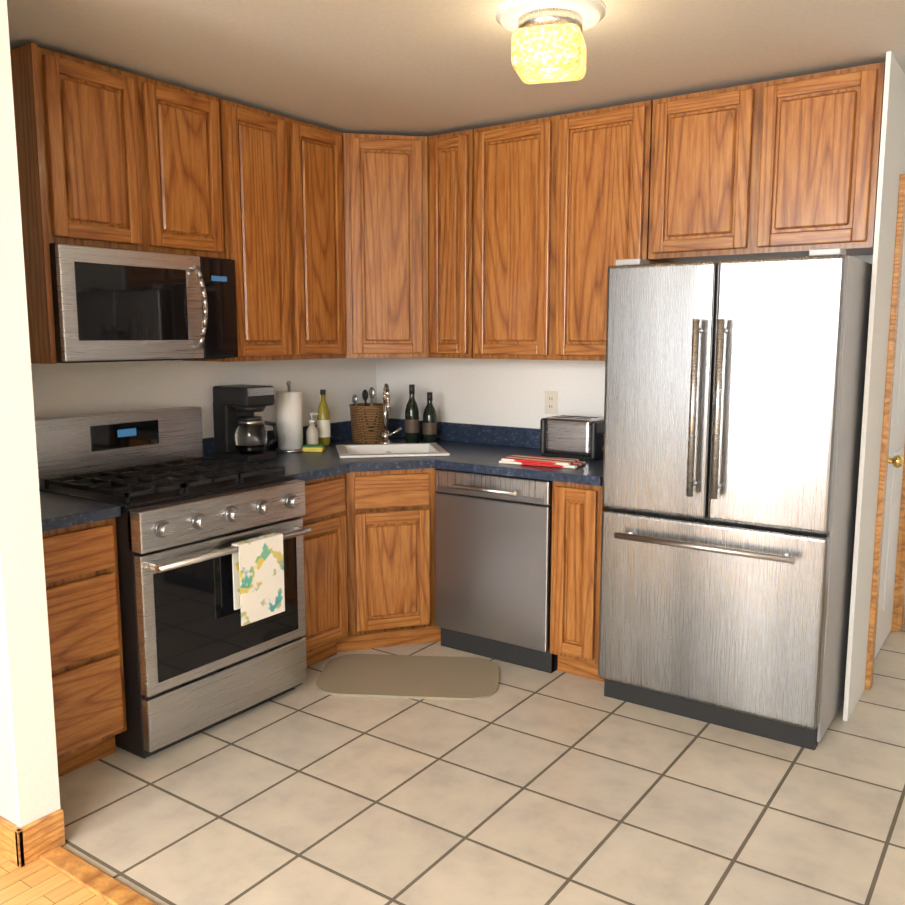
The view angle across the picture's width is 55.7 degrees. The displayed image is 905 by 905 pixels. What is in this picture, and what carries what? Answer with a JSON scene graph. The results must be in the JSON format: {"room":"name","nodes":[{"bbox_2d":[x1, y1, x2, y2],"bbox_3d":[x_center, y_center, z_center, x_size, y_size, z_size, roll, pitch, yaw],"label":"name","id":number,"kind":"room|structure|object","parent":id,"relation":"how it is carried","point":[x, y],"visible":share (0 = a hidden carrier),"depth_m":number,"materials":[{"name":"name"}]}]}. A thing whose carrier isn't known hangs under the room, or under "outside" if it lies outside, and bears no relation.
{"room":"kitchen","nodes":[
{"label":"kitchen","id":0,"kind":"room"},
{"bbox_2d":[0,0,60,827],"bbox_3d":[-2.784,-0.214,3.416,3.900,2.465,0.120,5,9,35],"label":"wall","id":1,"kind":"structure","parent":0,"point":[29,786],"depth_m":2.35,"materials":[{"name":"beige paint"}]},
{"bbox_2d":[0,809,65,867],"bbox_3d":[-2.781,0.954,3.563,3.918,0.110,0.138,5,9,35],"label":"baseboard","id":2,"kind":"structure","parent":1,"relation":"attached to","point":[27,844],"depth_m":2.44,"materials":[{"name":"brown wood"}]},
{"bbox_2d":[0,855,110,904],"bbox_3d":[-2.605,1.412,0.809,7.400,0.050,4.415,5,9,35],"label":"floor","id":3,"kind":"structure","parent":0,"point":[38,882],"depth_m":2.32,"materials":[{"name":"brown wood"}]},
{"bbox_2d":[39,846,157,904],"bbox_3d":[0.264,1.288,1.486,3.480,0.012,0.065,5,9,35],"label":"threshold","id":4,"kind":"object","parent":3,"relation":"on","point":[93,879],"depth_m":2.34,"materials":[{"name":"brown wood"}]},
{"bbox_2d":[31,358,376,437],"bbox_3d":[-1.178,-0.292,3.983,0.120,2.465,2.655,5,9,35],"label":"wall","id":5,"kind":"structure","parent":0,"point":[65,389],"depth_m":3.86,"materials":[{"name":"paint"}]},
{"bbox_2d":[10,43,56,363],"bbox_3d":[-1.522,-0.843,2.999,0.336,1.055,0.020,5,9,35],"label":"cabinet end panel","id":6,"kind":"object","parent":5,"relation":"attached to","point":[29,145],"visible":0.46,"depth_m":2.92,"materials":[{"name":"brown wood"}]},
{"bbox_2d":[37,47,224,258],"bbox_3d":[-1.292,-1.093,3.297,0.338,0.640,0.775,5,9,35],"label":"upper cabinet","id":7,"kind":"object","parent":5,"relation":"attached to","point":[132,161],"visible":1,"depth_m":3.15,"materials":[{"name":"brown wood"}]},
{"bbox_2d":[49,243,237,362],"bbox_3d":[-1.245,-0.565,3.337,0.451,0.410,0.774,5,9,35],"label":"microwave","id":8,"kind":"object","parent":7,"relation":"attached to","point":[116,305],"visible":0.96,"depth_m":3.18,"materials":[{"name":"silver metal"}]},
{"bbox_2d":[182,98,345,361],"bbox_3d":[-0.857,-0.966,3.944,0.338,1.068,0.733,5,9,35],"label":"upper cabinet","id":9,"kind":"object","parent":5,"relation":"attached to","point":[283,204],"visible":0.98,"depth_m":3.81,"materials":[{"name":"brown wood"}]},
{"bbox_2d":[232,533,284,625],"bbox_3d":[-0.735,0.478,3.254,0.042,0.308,0.218,5,9,35],"label":"dish towel","id":10,"kind":"object","parent":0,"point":[258,562],"depth_m":3.23,"materials":[{"name":"multicoloured fabric"}]},
{"bbox_2d":[7,0,904,136],"bbox_3d":[-1.294,-1.335,2.331,7.400,0.050,9.000,5,9,35],"label":"ceiling","id":11,"kind":"structure","parent":0,"point":[426,68],"depth_m":2.97,"materials":[{"name":"paint"}]},
{"bbox_2d":[495,0,605,83],"bbox_3d":[0.299,-1.257,2.635,0.340,0.184,0.340,5,9,35],"label":"flush ceiling light","id":12,"kind":"object","parent":11,"relation":"attached to","point":[548,44],"visible":1,"depth_m":2.55,"materials":[{"name":"yellow glass"}]},
{"bbox_2d":[59,624,904,904],"bbox_3d":[1.076,1.016,3.701,4.700,0.050,4.585,5,9,35],"label":"floor","id":13,"kind":"structure","parent":0,"point":[522,785],"depth_m":2.73,"materials":[{"name":"beige tile"}]},
{"bbox_2d":[42,518,126,777],"bbox_3d":[-1.503,0.650,2.976,0.626,0.871,0.404,5,9,35],"label":"drawers","id":14,"kind":"object","parent":13,"relation":"on","point":[83,609],"visible":0.58,"depth_m":2.84,"materials":[{"name":"brown wood"}]},
{"bbox_2d":[39,491,120,531],"bbox_3d":[-1.497,0.146,2.903,0.641,0.138,0.404,5,9,35],"label":"countertop","id":15,"kind":"structure","parent":14,"relation":"on","point":[58,511],"depth_m":2.83,"materials":[{"name":"blue stone"}]},
{"bbox_2d":[35,406,310,758],"bbox_3d":[-1.081,0.443,3.388,0.767,1.170,0.777,5,9,35],"label":"range","id":16,"kind":"object","parent":13,"relation":"on","point":[210,552],"visible":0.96,"depth_m":3.20,"materials":[{"name":"silver metal"}]},
{"bbox_2d":[299,473,347,666],"bbox_3d":[-0.827,0.518,3.934,0.628,0.871,0.368,5,9,35],"label":"base cabinet","id":17,"kind":"object","parent":13,"relation":"on","point":[325,577],"visible":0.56,"depth_m":3.78,"materials":[{"name":"brown wood"}]},
{"bbox_2d":[336,468,440,651],"bbox_3d":[-0.354,0.454,4.405,0.860,0.871,0.945,5,9,35],"label":"base cabinet","id":18,"kind":"object","parent":13,"relation":"on","point":[390,520],"visible":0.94,"depth_m":3.97,"materials":[{"name":"brown wood"}]},
{"bbox_2d":[202,430,386,480],"bbox_3d":[-0.681,0.069,3.950,0.780,0.269,0.663,5,9,35],"label":"countertop","id":19,"kind":"structure","parent":18,"relation":"on","point":[343,455],"depth_m":3.96,"materials":[{"name":"blue stone"}]},
{"bbox_2d":[213,384,277,462],"bbox_3d":[-0.948,-0.138,3.947,0.232,0.340,0.202,5,9,35],"label":"coffee maker","id":20,"kind":"object","parent":19,"relation":"on","point":[240,432],"visible":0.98,"depth_m":3.88,"materials":[{"name":"black plastic"}]},
{"bbox_2d":[275,381,302,452],"bbox_3d":[-0.803,-0.179,4.223,0.150,0.347,0.150,5,9,35],"label":"paper towel roll","id":21,"kind":"object","parent":19,"relation":"on","point":[289,422],"visible":0.96,"depth_m":4.18,"materials":[{"name":"white paper"}]},
{"bbox_2d":[336,443,449,468],"bbox_3d":[-0.305,0.072,4.247,0.661,0.182,0.661,5,9,35],"label":"sink","id":22,"kind":"object","parent":19,"relation":"in","point":[379,455],"depth_m":4.06,"materials":[{"name":"white ceramic"}]},
{"bbox_2d":[303,383,602,485],"bbox_3d":[0.018,-0.068,4.121,1.711,0.495,0.864,5,9,35],"label":"countertop","id":23,"kind":"structure","parent":18,"relation":"on","point":[478,448],"depth_m":4.30,"materials":[{"name":"blue stone"}]},
{"bbox_2d":[306,413,318,444],"bbox_3d":[-0.706,-0.111,4.330,0.072,0.182,0.064,5,9,35],"label":"soap dispenser","id":24,"kind":"object","parent":23,"relation":"on","point":[312,434],"visible":0.85,"depth_m":4.31,"materials":[{"name":"beige"}]},
{"bbox_2d":[302,444,324,451],"bbox_3d":[-0.686,-0.021,4.237,0.100,0.030,0.060,1,8,5],"label":"sponge","id":25,"kind":"object","parent":23,"relation":"on","point":[312,448],"visible":1,"depth_m":4.21,"materials":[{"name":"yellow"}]},
{"bbox_2d":[317,389,330,445],"bbox_3d":[-0.670,-0.181,4.450,0.070,0.290,0.070,5,9,35],"label":"oil bottle","id":26,"kind":"object","parent":23,"relation":"on","point":[323,420],"visible":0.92,"depth_m":4.43,"materials":[{"name":"yellow"}]},
{"bbox_2d":[349,387,388,443],"bbox_3d":[-0.445,-0.203,4.596,0.260,0.293,0.218,5,9,35],"label":"utensil basket","id":27,"kind":"object","parent":23,"relation":"on","point":[366,423],"visible":0.71,"depth_m":4.52,"materials":[{"name":"brown wicker"}]},
{"bbox_2d":[379,383,401,443],"bbox_3d":[-0.331,-0.196,4.423,0.148,0.325,0.182,5,9,35],"label":"faucet","id":28,"kind":"object","parent":23,"relation":"on","point":[386,392],"depth_m":4.46,"materials":[{"name":"silver metal"}]},
{"bbox_2d":[405,384,418,442],"bbox_3d":[-0.214,-0.203,4.525,0.076,0.312,0.076,5,9,35],"label":"wine bottle","id":29,"kind":"object","parent":23,"relation":"on","point":[411,422],"visible":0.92,"depth_m":4.50,"materials":[{"name":"green glass"}]},
{"bbox_2d":[423,392,436,442],"bbox_3d":[-0.120,-0.182,4.523,0.076,0.272,0.076,5,9,35],"label":"wine bottle","id":30,"kind":"object","parent":23,"relation":"on","point":[429,425],"visible":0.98,"depth_m":4.50,"materials":[{"name":"green glass"}]},
{"bbox_2d":[499,455,585,468],"bbox_3d":[0.401,0.039,3.824,0.360,0.022,0.150,4,9,27],"label":"dish towel","id":31,"kind":"object","parent":23,"relation":"on","point":[545,461],"visible":0.98,"depth_m":3.78,"materials":[{"name":"fabric"}]},
{"bbox_2d":[540,415,603,459],"bbox_3d":[0.591,-0.074,4.044,0.315,0.186,0.176,5,9,35],"label":"toaster","id":32,"kind":"object","parent":23,"relation":"on","point":[573,437],"visible":0.83,"depth_m":3.97,"materials":[{"name":"silver metal"}]},
{"bbox_2d":[316,654,498,700],"bbox_3d":[-0.189,0.978,3.753,0.780,0.010,0.450,1,8,5],"label":"area rug","id":33,"kind":"object","parent":13,"relation":"on","point":[415,677],"visible":0.94,"depth_m":3.72,"materials":[{"name":"beige fabric"}]},
{"bbox_2d":[435,469,557,672],"bbox_3d":[0.318,0.500,4.086,0.602,0.868,0.651,5,9,35],"label":"dishwasher","id":34,"kind":"object","parent":13,"relation":"on","point":[493,539],"visible":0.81,"depth_m":3.85,"materials":[{"name":"silver metal"}]},
{"bbox_2d":[550,481,609,681],"bbox_3d":[0.689,0.526,3.876,0.233,0.871,0.628,5,9,35],"label":"base cabinet","id":35,"kind":"object","parent":13,"relation":"on","point":[577,509],"visible":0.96,"depth_m":3.62,"materials":[{"name":"brown wood"}]},
{"bbox_2d":[598,248,871,749],"bbox_3d":[1.115,0.136,3.411,0.845,1.772,0.757,5,9,35],"label":"fridge","id":36,"kind":"object","parent":13,"relation":"on","point":[733,402],"visible":1,"depth_m":3.12,"materials":[{"name":"grey metal"}]},
{"bbox_2d":[376,90,904,690],"bbox_3d":[0.679,-0.326,4.231,2.640,2.465,0.120,5,9,35],"label":"wall","id":37,"kind":"structure","parent":0,"point":[492,392],"depth_m":4.46,"materials":[{"name":"paint"}]},
{"bbox_2d":[342,133,428,357],"bbox_3d":[-0.362,-1.031,4.416,0.605,1.068,0.605,5,9,35],"label":"upper cabinet","id":38,"kind":"object","parent":37,"relation":"attached to","point":[386,220],"visible":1,"depth_m":4.18,"materials":[{"name":"brown wood"}]},
{"bbox_2d":[428,129,473,357],"bbox_3d":[0.072,-1.012,4.277,0.258,1.068,0.338,5,9,35],"label":"upper cabinet","id":39,"kind":"object","parent":37,"relation":"attached to","point":[451,183],"visible":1,"depth_m":4.13,"materials":[{"name":"brown wood"}]},
{"bbox_2d":[545,391,557,413],"bbox_3d":[0.494,-0.251,4.291,0.072,0.116,0.008,5,9,35],"label":"electrical outlet plate","id":40,"kind":"object","parent":37,"relation":"attached to","point":[551,402],"visible":1,"depth_m":4.29,"materials":[{"name":"beige plastic"}]},
{"bbox_2d":[473,100,665,360],"bbox_3d":[0.542,-0.967,3.953,0.873,1.068,0.338,5,9,35],"label":"upper cabinet","id":41,"kind":"object","parent":37,"relation":"attached to","point":[561,214],"visible":0.81,"depth_m":3.81,"materials":[{"name":"brown wood"}]},
{"bbox_2d":[648,62,885,262],"bbox_3d":[1.257,-1.112,3.429,0.858,0.640,0.338,5,9,35],"label":"upper cabinet","id":42,"kind":"object","parent":37,"relation":"attached to","point":[786,167],"visible":1,"depth_m":3.27,"materials":[{"name":"brown wood"}]},
{"bbox_2d":[843,51,904,720],"bbox_3d":[1.622,-0.198,3.298,0.016,2.465,0.345,5,9,35],"label":"wall","id":43,"kind":"structure","parent":0,"point":[889,156],"depth_m":3.25,"materials":[{"name":"paint"}]},
{"bbox_2d":[865,174,904,689],"bbox_3d":[1.992,-0.096,3.879,0.187,2.105,0.950,5,9,35],"label":"door frame","id":44,"kind":"structure","parent":43,"relation":"attached to","point":[887,593],"depth_m":3.82,"materials":[{"name":"brown"}]},
{"bbox_2d":[897,160,904,623],"bbox_3d":[2.763,-0.224,3.485,1.880,2.465,1.070,5,9,35],"label":"wall","id":45,"kind":"structure","parent":0,"point":[904,512],"depth_m":4.43,"materials":[{"name":"paint"}]}
]}

